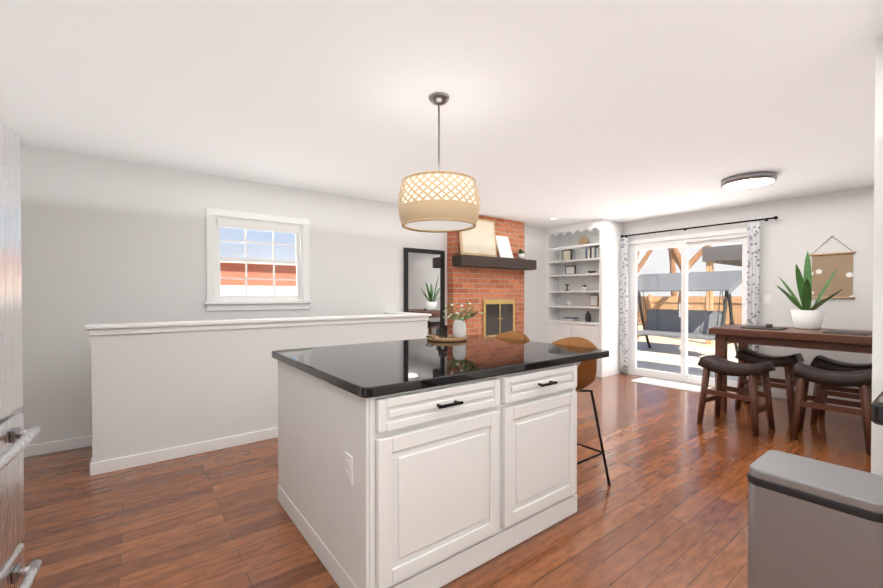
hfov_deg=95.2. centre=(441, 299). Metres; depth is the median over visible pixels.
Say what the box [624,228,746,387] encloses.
sliding door
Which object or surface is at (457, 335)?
decor
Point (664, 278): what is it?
swing
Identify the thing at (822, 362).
stool
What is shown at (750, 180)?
flush ceiling light
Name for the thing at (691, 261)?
pergola
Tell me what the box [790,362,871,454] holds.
stool
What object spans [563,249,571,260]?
decor
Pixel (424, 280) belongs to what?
mirror
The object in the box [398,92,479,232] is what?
pendant lamp
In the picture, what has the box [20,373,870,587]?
floor
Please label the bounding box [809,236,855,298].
canvas art
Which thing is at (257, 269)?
neighbouring house
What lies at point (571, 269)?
decor
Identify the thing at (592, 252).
decor
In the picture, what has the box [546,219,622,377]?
built-in bookcase
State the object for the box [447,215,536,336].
brick fireplace
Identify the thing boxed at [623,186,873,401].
wall
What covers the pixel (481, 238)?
mantel decor
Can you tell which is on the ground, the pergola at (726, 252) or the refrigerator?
the pergola at (726, 252)
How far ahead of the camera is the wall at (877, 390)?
1.84 m
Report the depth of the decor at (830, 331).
3.76 m
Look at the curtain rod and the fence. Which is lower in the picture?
the fence
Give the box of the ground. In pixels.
[637,325,737,380]
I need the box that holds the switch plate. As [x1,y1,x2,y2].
[763,294,771,303]
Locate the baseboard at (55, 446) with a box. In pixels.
[24,435,91,457]
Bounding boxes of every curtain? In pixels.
[620,237,627,373]
[746,222,759,390]
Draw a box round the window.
[204,208,311,310]
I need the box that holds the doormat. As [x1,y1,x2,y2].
[631,377,711,392]
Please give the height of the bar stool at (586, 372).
0.982 m
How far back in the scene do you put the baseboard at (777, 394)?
4.94 m
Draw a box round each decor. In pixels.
[426,300,483,341]
[459,218,525,258]
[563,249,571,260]
[563,317,578,320]
[565,265,575,273]
[579,237,599,258]
[585,311,590,321]
[590,295,598,305]
[740,324,787,329]
[776,251,840,328]
[823,330,871,334]
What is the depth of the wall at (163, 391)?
3.21 m
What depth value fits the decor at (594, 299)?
6.52 m
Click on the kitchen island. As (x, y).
(420, 463)
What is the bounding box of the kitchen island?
[278,355,608,587]
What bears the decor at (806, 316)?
on the dining table
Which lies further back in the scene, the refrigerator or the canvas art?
the canvas art
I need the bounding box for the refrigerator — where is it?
[0,120,41,587]
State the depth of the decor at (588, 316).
6.54 m
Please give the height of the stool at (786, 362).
0.662 m
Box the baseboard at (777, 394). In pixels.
[759,388,860,408]
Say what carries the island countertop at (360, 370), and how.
on the kitchen island
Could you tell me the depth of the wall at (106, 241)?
3.59 m
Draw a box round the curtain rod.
[621,216,777,237]
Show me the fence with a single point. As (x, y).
(695, 305)
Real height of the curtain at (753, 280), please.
2.165 m
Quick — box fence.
[221,285,741,325]
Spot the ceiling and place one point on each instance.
(566, 112)
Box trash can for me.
[747,450,882,587]
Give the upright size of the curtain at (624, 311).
2.165 m
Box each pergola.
[637,245,710,339]
[702,244,741,343]
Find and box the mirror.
[404,247,444,334]
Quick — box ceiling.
[0,0,882,227]
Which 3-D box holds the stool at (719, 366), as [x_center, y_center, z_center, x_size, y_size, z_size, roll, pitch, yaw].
[2.844,0.899,3.904,0.402,0.662,0.537,0,1,-31]
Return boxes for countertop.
[272,335,608,398]
[870,391,882,425]
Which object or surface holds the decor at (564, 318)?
in the built-in bookcase
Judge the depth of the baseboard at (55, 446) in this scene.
3.26 m
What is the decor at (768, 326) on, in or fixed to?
on the dining table
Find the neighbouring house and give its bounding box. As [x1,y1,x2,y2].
[220,261,295,285]
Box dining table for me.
[708,324,871,411]
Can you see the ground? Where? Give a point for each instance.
(660, 350)
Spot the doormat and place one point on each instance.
(673, 385)
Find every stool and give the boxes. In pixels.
[495,331,529,340]
[552,337,610,485]
[697,355,775,436]
[735,348,804,419]
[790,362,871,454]
[810,355,871,423]
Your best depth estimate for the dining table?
4.00 m
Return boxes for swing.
[637,270,741,353]
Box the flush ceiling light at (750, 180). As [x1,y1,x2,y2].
[721,171,776,189]
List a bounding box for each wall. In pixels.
[15,144,545,444]
[84,312,431,475]
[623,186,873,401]
[871,37,882,475]
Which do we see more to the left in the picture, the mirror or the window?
the window
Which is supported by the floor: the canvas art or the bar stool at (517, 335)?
the bar stool at (517, 335)
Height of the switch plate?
0.115 m
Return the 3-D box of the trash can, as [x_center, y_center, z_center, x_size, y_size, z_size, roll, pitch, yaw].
[1.305,0.929,1.397,0.328,0.652,0.356,0,1,-37]

